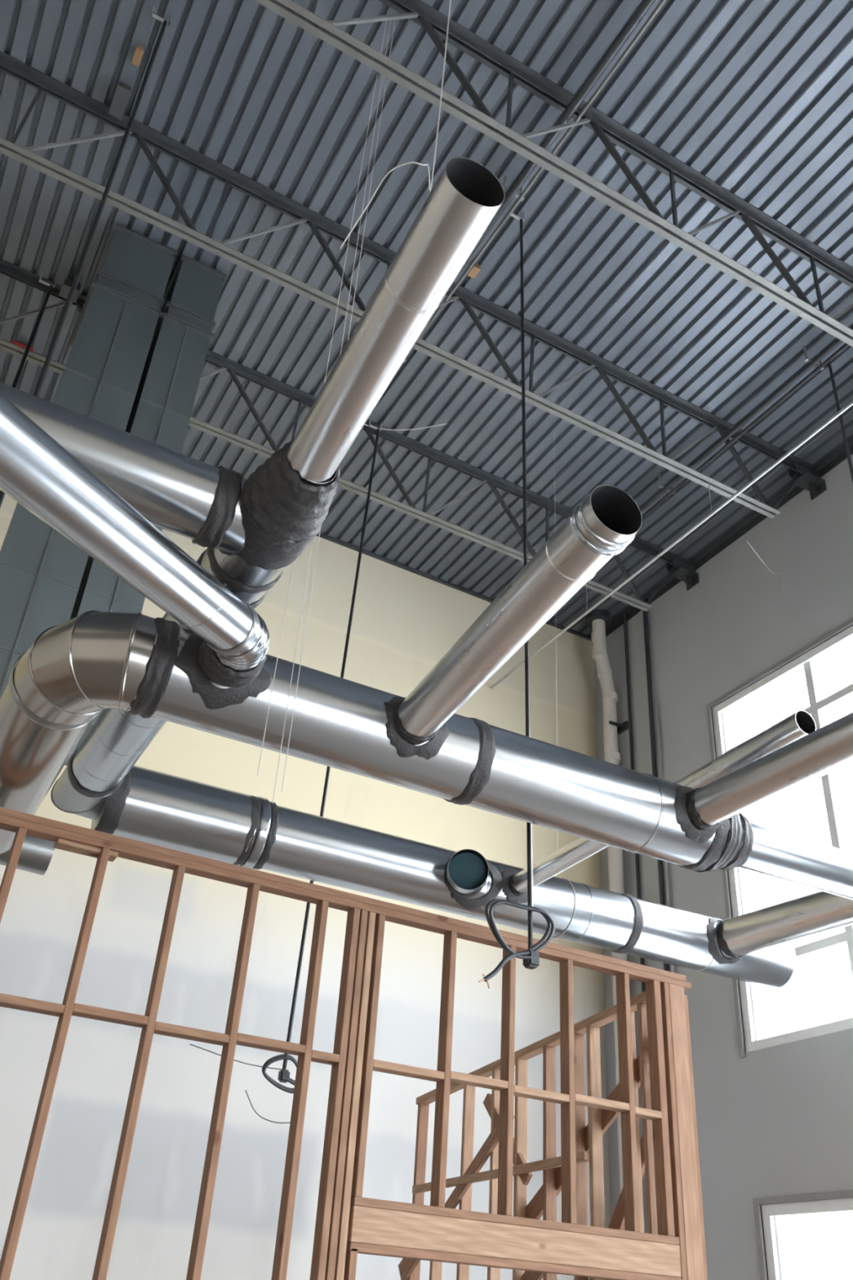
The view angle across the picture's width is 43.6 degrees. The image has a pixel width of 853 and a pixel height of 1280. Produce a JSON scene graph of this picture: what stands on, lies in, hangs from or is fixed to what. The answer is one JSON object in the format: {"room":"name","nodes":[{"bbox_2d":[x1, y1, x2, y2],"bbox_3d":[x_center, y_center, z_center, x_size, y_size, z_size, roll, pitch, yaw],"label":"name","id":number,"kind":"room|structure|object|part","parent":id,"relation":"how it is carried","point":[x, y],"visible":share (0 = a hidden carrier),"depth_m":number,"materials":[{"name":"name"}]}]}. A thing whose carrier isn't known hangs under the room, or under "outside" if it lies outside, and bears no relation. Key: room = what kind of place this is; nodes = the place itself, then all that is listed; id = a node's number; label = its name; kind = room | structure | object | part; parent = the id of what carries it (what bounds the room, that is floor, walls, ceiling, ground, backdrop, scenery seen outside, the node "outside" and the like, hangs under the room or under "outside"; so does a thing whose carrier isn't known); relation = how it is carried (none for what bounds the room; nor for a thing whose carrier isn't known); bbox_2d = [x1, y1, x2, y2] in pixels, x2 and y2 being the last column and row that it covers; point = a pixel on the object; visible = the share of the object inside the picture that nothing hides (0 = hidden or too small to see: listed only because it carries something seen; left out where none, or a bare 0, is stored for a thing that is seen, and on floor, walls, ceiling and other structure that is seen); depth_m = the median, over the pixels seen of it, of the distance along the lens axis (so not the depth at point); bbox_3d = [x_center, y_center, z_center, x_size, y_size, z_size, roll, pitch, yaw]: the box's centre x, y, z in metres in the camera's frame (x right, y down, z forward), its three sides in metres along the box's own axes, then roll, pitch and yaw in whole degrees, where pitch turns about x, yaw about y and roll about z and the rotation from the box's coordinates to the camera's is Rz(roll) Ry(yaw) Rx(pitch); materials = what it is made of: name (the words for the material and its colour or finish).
{"room":"building construction site","nodes":[
{"label":"building construction site","id":0,"kind":"room"},
{"bbox_2d":[0,835,55,875],"bbox_3d":[-2.831,1.011,5.977,1.454,0.290,0.250,20,-36,-22],"label":"stub","id":1,"kind":"object","parent":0,"point":[36,854],"visible":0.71,"depth_m":6.11,"materials":[{"name":"silver metal"}]},
{"bbox_2d":[0,493,610,1279],"bbox_3d":[-3.478,1.956,9.343,12.770,9.720,0.250,20,-36,-22],"label":"wall","id":2,"kind":"structure","parent":0,"point":[404,622],"depth_m":9.66,"materials":[{"name":"paint"}]},
{"bbox_2d":[315,532,591,640],"bbox_3d":[-3.132,-1.908,11.713,12.270,0.028,0.050,20,-36,-22],"label":"trim","id":3,"kind":"structure","parent":2,"relation":"attached to","point":[322,535],"depth_m":13.06,"materials":[{"name":"grey metal"}]},
{"bbox_2d":[0,0,852,635],"bbox_3d":[0.142,-5.074,6.809,12.270,0.306,13.430,20,-36,-22],"label":"ceiling","id":4,"kind":"structure","parent":0,"point":[755,97],"depth_m":8.99,"materials":[{"name":"metal"}]},
{"bbox_2d":[12,340,33,351],"bbox_3d":[-3.921,-2.826,10.340,0.224,0.054,0.078,20,-36,-22],"label":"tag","id":5,"kind":"object","parent":4,"relation":"attached to","point":[13,341],"visible":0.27,"depth_m":10.31,"materials":[{"name":"red plastic"}]},
{"bbox_2d":[11,270,58,387],"bbox_3d":[-3.533,-1.289,8.321,0.155,4.820,0.032,20,-36,-22],"label":"cable","id":6,"kind":"object","parent":4,"relation":"hanging from","point":[51,286],"visible":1,"depth_m":9.25,"materials":[{"name":"metal"}]},
{"bbox_2d":[0,6,171,507],"bbox_3d":[-2.068,-1.719,5.855,0.203,6.620,0.028,20,-36,-22],"label":"cable","id":7,"kind":"object","parent":4,"relation":"hanging from","point":[165,22],"visible":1,"depth_m":6.39,"materials":[{"name":"rubber"}]},
{"bbox_2d":[0,223,177,698],"bbox_3d":[-2.734,-1.384,8.244,0.600,4.590,0.770,20,-36,-22],"label":"duct","id":8,"kind":"object","parent":4,"relation":"hanging from","point":[42,571],"visible":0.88,"depth_m":8.22,"materials":[{"name":"metal"}]},
{"bbox_2d":[108,81,131,119],"bbox_3d":[-2.336,-4.128,8.146,0.101,0.084,0.269,20,-36,-22],"label":"junction box","id":9,"kind":"object","parent":4,"relation":"attached to","point":[122,91],"visible":1,"depth_m":8.11,"materials":[{"name":"metal"}]},
{"bbox_2d":[131,44,144,66],"bbox_3d":[-2.123,-4.311,7.861,0.056,0.064,0.134,20,-36,-22],"label":"fitting","id":10,"kind":"object","parent":4,"relation":"attached to","point":[139,51],"visible":1,"depth_m":7.83,"materials":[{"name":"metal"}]},
{"bbox_2d":[64,254,226,765],"bbox_3d":[-2.281,-1.222,8.442,0.460,4.590,0.770,20,-36,-22],"label":"duct","id":11,"kind":"object","parent":4,"relation":"hanging from","point":[162,409],"visible":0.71,"depth_m":8.65,"materials":[{"name":"metal"}]},
{"bbox_2d":[189,417,382,1123],"bbox_3d":[-1.042,0.422,8.978,0.880,6.664,0.060,20,-36,-22],"label":"cable","id":12,"kind":"object","parent":4,"relation":"hanging from","point":[283,1075],"visible":0.74,"depth_m":7.94,"materials":[{"name":"rubber"}]},
{"bbox_2d":[364,423,447,430],"bbox_3d":[-0.289,-2.174,10.836,0.993,0.047,0.164,4,-33,0],"label":"wire","id":13,"kind":"object","parent":12,"relation":"attached to","point":[365,424],"visible":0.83,"depth_m":10.83,"materials":[{"name":"metal"}]},
{"bbox_2d":[257,9,388,775],"bbox_3d":[-0.468,-1.956,5.866,0.053,5.980,0.004,20,-36,-22],"label":"hanging wire","id":14,"kind":"object","parent":4,"relation":"hanging from","point":[388,10],"visible":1,"depth_m":5.52,"materials":[{"name":"grey metal"}]},
{"bbox_2d":[272,10,392,803],"bbox_3d":[-0.423,-1.897,5.859,0.003,6.080,0.004,20,-36,-22],"label":"hanging wire","id":15,"kind":"object","parent":4,"relation":"hanging from","point":[392,11],"visible":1,"depth_m":4.86,"materials":[{"name":"grey metal"}]},
{"bbox_2d":[281,21,395,791],"bbox_3d":[-0.395,-1.913,5.887,0.003,6.020,0.004,20,-36,-22],"label":"hanging wire","id":16,"kind":"object","parent":4,"relation":"hanging from","point":[394,21],"visible":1,"depth_m":4.89,"materials":[{"name":"grey metal"}]},
{"bbox_2d":[0,258,699,611],"bbox_3d":[-2.228,-2.412,10.057,12.270,0.889,0.200,20,-36,-22],"label":"joist","id":17,"kind":"object","parent":4,"relation":"attached to","point":[680,569],"visible":0.7,"depth_m":10.87,"materials":[{"name":"metal"}]},
{"bbox_2d":[58,278,80,302],"bbox_3d":[-3.226,-3.179,9.669,0.157,0.114,0.157,20,-36,-22],"label":"junction box","id":18,"kind":"object","parent":17,"relation":"attached to","point":[66,286],"visible":0.87,"depth_m":9.62,"materials":[{"name":"metal"}]},
{"bbox_2d":[490,400,852,688],"bbox_3d":[4.032,-2.600,7.905,0.030,0.396,13.310,20,-36,-22],"label":"conduit","id":19,"kind":"object","parent":17,"relation":"attached to","point":[848,406],"visible":1,"depth_m":10.11,"materials":[{"name":"silver metal"}]},
{"bbox_3d":[2.982,-0.777,12.471,0.340,0.240,0.200,20,-36,-22],"label":"bearing seat","id":20,"kind":"part","parent":17,"relation":"part of","materials":[{"name":"grey metal"}]},
{"bbox_2d":[339,0,451,248],"bbox_3d":[-0.090,-3.405,5.488,0.501,3.926,0.133,-19,-39,31],"label":"wire loop","id":21,"kind":"object","parent":4,"relation":"hanging from","point":[427,164],"visible":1,"depth_m":4.54,"materials":[{"name":"grey metal"}]},
{"bbox_2d":[0,51,826,518],"bbox_3d":[-1.286,-3.286,8.617,12.270,0.889,0.200,20,-36,-22],"label":"joist","id":22,"kind":"object","parent":4,"relation":"attached to","point":[810,480],"visible":0.95,"depth_m":8.97,"materials":[{"name":"metal"}]},
{"bbox_3d":[3.924,-1.651,11.031,0.340,0.240,0.200,20,-36,-22],"label":"bearing seat","id":23,"kind":"part","parent":22,"relation":"part of","materials":[{"name":"black metal"}]},
{"bbox_2d":[466,262,480,278],"bbox_3d":[0.413,-3.212,9.254,0.067,0.074,0.112,20,-36,-22],"label":"fitting","id":24,"kind":"object","parent":4,"relation":"attached to","point":[475,268],"visible":0.81,"depth_m":9.23,"materials":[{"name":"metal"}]},
{"bbox_2d":[478,205,555,988],"bbox_3d":[0.632,-0.869,7.095,0.463,6.361,0.074,20,-36,-22],"label":"cable","id":25,"kind":"object","parent":4,"relation":"hanging from","point":[531,957],"visible":0.99,"depth_m":5.75,"materials":[{"name":"rubber"}]},
{"bbox_2d":[403,0,666,362],"bbox_3d":[2.108,-4.906,6.365,0.200,0.236,10.800,20,-36,-22],"label":"ceiling pipe","id":26,"kind":"object","parent":4,"relation":"attached to","point":[644,6],"visible":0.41,"depth_m":7.86,"materials":[{"name":"metal"}]},
{"bbox_2d":[253,0,852,346],"bbox_3d":[-0.345,-4.160,7.176,12.270,0.889,0.200,20,-36,-22],"label":"joist","id":27,"kind":"object","parent":4,"relation":"attached to","point":[434,22],"visible":1,"depth_m":7.85,"materials":[{"name":"metal"}]},
{"bbox_2d":[551,434,575,937],"bbox_3d":[1.148,0.041,9.451,0.005,5.247,0.454,20,-36,-22],"label":"hanger","id":28,"kind":"object","parent":4,"relation":"hanging from","point":[554,434],"visible":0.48,"depth_m":9.20,"materials":[{"name":"metal"}]},
{"bbox_2d":[90,764,796,988],"bbox_3d":[0.464,1.799,7.827,5.687,0.498,0.681,18,-36,-21],"label":"duct","id":29,"kind":"object","parent":28,"relation":"hanging from","point":[148,806],"visible":0.94,"depth_m":7.46,"materials":[{"name":"silver metal"}]},
{"bbox_2d":[50,439,340,820],"bbox_3d":[-1.360,0.176,5.545,0.378,0.361,3.825,20,-36,-22],"label":"duct","id":30,"kind":"object","parent":29,"relation":"attached to","point":[282,513],"visible":0.66,"depth_m":4.51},
{"bbox_2d":[0,382,247,555],"bbox_3d":[-2.247,-1.034,3.792,3.462,0.343,0.351,20,-36,-22],"label":"duct","id":31,"kind":"object","parent":30,"relation":"attached to","point":[178,493],"visible":0.79,"depth_m":4.16,"materials":[{"name":"silver metal"}]},
{"bbox_2d":[286,157,505,483],"bbox_3d":[-0.190,-0.967,3.668,0.198,0.198,1.519,18,-35,-20],"label":"duct","id":32,"kind":"object","parent":30,"relation":"attached to","point":[465,197],"visible":0.85,"depth_m":3.39,"materials":[{"name":"silver metal"}]},
{"bbox_3d":[0.284,1.645,7.545,0.278,0.278,0.004,6,-7,-4],"label":"damper blade","id":33,"kind":"part","parent":29,"relation":"part of","materials":[{"name":"teal metal"}]},
{"bbox_2d":[501,710,816,903],"bbox_3d":[1.310,1.132,6.703,0.277,0.275,2.989,18,-36,-20],"label":"duct","id":34,"kind":"object","parent":29,"relation":"attached to","point":[801,723],"visible":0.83,"depth_m":6.10,"materials":[{"name":"silver metal"}]},
{"bbox_2d":[706,890,852,964],"bbox_3d":[2.863,2.051,7.950,0.399,0.374,1.777,25,-38,-28],"label":"duct","id":35,"kind":"object","parent":29,"relation":"attached to","point":[819,912],"visible":1,"depth_m":8.03,"materials":[{"name":"silver metal"}]},
{"bbox_2d":[640,325,852,519],"bbox_3d":[4.350,-3.316,8.541,0.210,0.246,13.300,20,-36,-22],"label":"ceiling pipe","id":36,"kind":"object","parent":4,"relation":"attached to","point":[814,362],"visible":0.57,"depth_m":10.28,"materials":[{"name":"metal"}]},
{"bbox_2d":[827,361,852,482],"bbox_3d":[3.651,-1.923,9.382,0.027,1.500,0.028,20,-36,-22],"label":"gas pipe","id":37,"kind":"object","parent":4,"relation":"hanging from","point":[849,458],"visible":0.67,"depth_m":9.36,"materials":[{"name":"black metal"}]},
{"bbox_2d":[593,453,852,1279],"bbox_3d":[5.372,0.751,6.527,0.250,9.720,13.680,20,-36,-22],"label":"wall","id":38,"kind":"structure","parent":0,"point":[774,1121],"depth_m":10.68,"materials":[{"name":"grey paint"}]},
{"bbox_2d":[585,608,628,1230],"bbox_3d":[1.960,3.636,11.069,0.440,9.452,0.320,20,-36,-22],"label":"drain pipe","id":39,"kind":"object","parent":38,"relation":"attached to","point":[597,620],"visible":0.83,"depth_m":12.76,"materials":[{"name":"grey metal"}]},
{"bbox_2d":[622,613,645,992],"bbox_3d":[2.232,3.611,10.953,0.042,9.400,0.044,20,-36,-22],"label":"conduit","id":40,"kind":"object","parent":38,"relation":"attached to","point":[625,630],"visible":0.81,"depth_m":12.62,"materials":[{"name":"grey metal"}]},
{"bbox_2d":[642,598,675,973],"bbox_3d":[2.425,3.420,10.640,0.053,9.400,0.164,20,-36,-22],"label":"conduit","id":41,"kind":"object","parent":38,"relation":"attached to","point":[660,871],"visible":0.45,"depth_m":12.10,"materials":[{"name":"dark steel"}]},
{"bbox_2d":[590,437,852,646],"bbox_3d":[5.434,-3.013,9.018,0.090,0.098,13.430,20,-36,-22],"label":"trim","id":42,"kind":"structure","parent":38,"relation":"attached to","point":[837,456],"depth_m":12.05,"materials":[{"name":"black metal"}]},
{"bbox_2d":[746,541,783,592],"bbox_3d":[3.473,-0.749,10.880,0.038,0.254,0.685,-25,-43,37],"label":"wire","id":43,"kind":"object","parent":38,"relation":"attached to","point":[747,541],"visible":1,"depth_m":10.87,"materials":[{"name":"grey metal"}]},
{"bbox_2d":[706,617,852,1058],"bbox_3d":[4.289,0.972,8.485,0.032,3.640,5.560,20,-36,-22],"label":"trim","id":44,"kind":"structure","parent":38,"relation":"attached to","point":[841,628],"depth_m":10.44,"materials":[{"name":"grey metal"}]},
{"bbox_2d":[711,625,852,1052],"bbox_3d":[4.371,0.990,8.495,0.128,3.550,5.510,20,-36,-22],"label":"window","id":45,"kind":"structure","parent":38,"relation":"in","point":[808,661],"depth_m":10.07,"materials":[{"name":"metal"}]},
{"bbox_2d":[752,1189,852,1279],"bbox_3d":[3.589,4.983,6.807,0.032,2.740,3.770,20,-36,-22],"label":"trim","id":46,"kind":"structure","parent":38,"relation":"attached to","point":[757,1202],"depth_m":8.68,"materials":[{"name":"grey paint"}]},
{"bbox_2d":[761,1197,852,1279],"bbox_3d":[3.679,4.911,6.869,0.128,2.440,3.710,20,-36,-22],"label":"window","id":47,"kind":"structure","parent":38,"relation":"in","point":[772,1214],"depth_m":8.63,"materials":[{"name":"metal"}]},
{"bbox_2d":[783,1213,852,1231],"bbox_3d":[4.382,4.093,7.885,1.120,0.180,7.200,20,-36,-22],"label":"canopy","id":48,"kind":"object","parent":38,"relation":"attached to","point":[846,1220],"visible":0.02,"depth_m":9.43,"materials":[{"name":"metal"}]},
{"bbox_3d":[-0.381,3.118,1.698,12.570,0.200,13.730,20,-36,-22],"label":"floor","id":49,"kind":"structure","parent":0,"visible":0},
{"bbox_2d":[0,806,707,1279],"bbox_3d":[-1.460,2.594,4.506,6.900,3.610,0.110,20,-36,-22],"label":"wall","id":50,"kind":"structure","parent":49,"relation":"on","point":[348,1224],"depth_m":5.48,"materials":[{"name":"brown wood"}]},
{"bbox_3d":[-1.366,1.091,5.466,6.860,0.038,0.089,20,-36,-22],"label":"plate","id":51,"kind":"part","parent":50,"relation":"part of","materials":[{"name":"brown wood"}]},
{"bbox_3d":[-1.351,1.129,5.453,6.900,0.038,0.089,20,-36,-22],"label":"plate","id":52,"kind":"part","parent":50,"relation":"part of","materials":[{"name":"brown wood"}]},
{"bbox_3d":[0.490,3.176,5.415,1.996,0.038,0.089,20,-36,-22],"label":"header plate","id":53,"kind":"part","parent":50,"relation":"part of","materials":[{"name":"brown wood"}]},
{"bbox_3d":[0.502,3.015,5.520,1.996,0.038,0.089,20,-36,-22],"label":"header plate","id":54,"kind":"part","parent":50,"relation":"part of","materials":[{"name":"brown wood"}]},
{"bbox_2d":[398,991,657,1279],"bbox_3d":[0.634,4.417,7.058,0.213,3.526,3.259,20,-36,-22],"label":"wall","id":55,"kind":"structure","parent":49,"relation":"on","point":[588,1139],"depth_m":7.31,"materials":[{"name":"brown wood"}]},
{"bbox_3d":[0.464,3.852,7.681,0.038,0.055,2.300,20,-37,-22],"label":"rail","id":56,"kind":"part","parent":55,"relation":"part of","materials":[{"name":"brown wood"}]},
{"bbox_3d":[0.733,3.067,7.904,0.089,0.055,3.192,20,-41,-22],"label":"rail","id":57,"kind":"part","parent":55,"relation":"part of","materials":[{"name":"brown wood"}]},
{"bbox_3d":[-2.487,2.586,4.577,0.267,3.580,0.267,20,-36,-22],"label":"duct riser","id":58,"kind":"object","parent":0,"visible":0},
{"bbox_2d":[0,610,852,900],"bbox_3d":[0.406,1.250,6.089,5.688,0.637,2.076,20,-36,-22],"label":"duct","id":59,"kind":"object","parent":58,"relation":"on","point":[87,664],"visible":0.84,"depth_m":4.98,"materials":[{"name":"silver metal"}]},
{"bbox_3d":[-2.039,0.595,5.336,0.410,0.410,1.360,21,-46,-24],"label":"return leg","id":60,"kind":"part","parent":59,"relation":"part of","materials":[{"name":"silver metal"}]},
{"bbox_2d":[0,393,270,709],"bbox_3d":[-1.179,-0.493,3.311,0.448,0.846,3.242,-5,-34,13],"label":"duct","id":61,"kind":"object","parent":59,"relation":"attached to","point":[228,644],"visible":1,"depth_m":3.64,"materials":[{"name":"silver metal"}]},
{"bbox_2d":[383,484,642,759],"bbox_3d":[0.261,-0.019,4.335,0.350,0.318,1.808,15,-35,-16],"label":"duct","id":62,"kind":"object","parent":59,"relation":"attached to","point":[602,525],"visible":1,"depth_m":4.08,"materials":[{"name":"silver metal"}]},
{"bbox_2d":[674,711,852,844],"bbox_3d":[2.069,0.302,4.621,0.321,0.306,2.756,20,-36,-22],"label":"duct","id":63,"kind":"object","parent":59,"relation":"attached to","point":[700,811],"visible":1,"depth_m":5.17,"materials":[{"name":"silver metal"}]}
]}

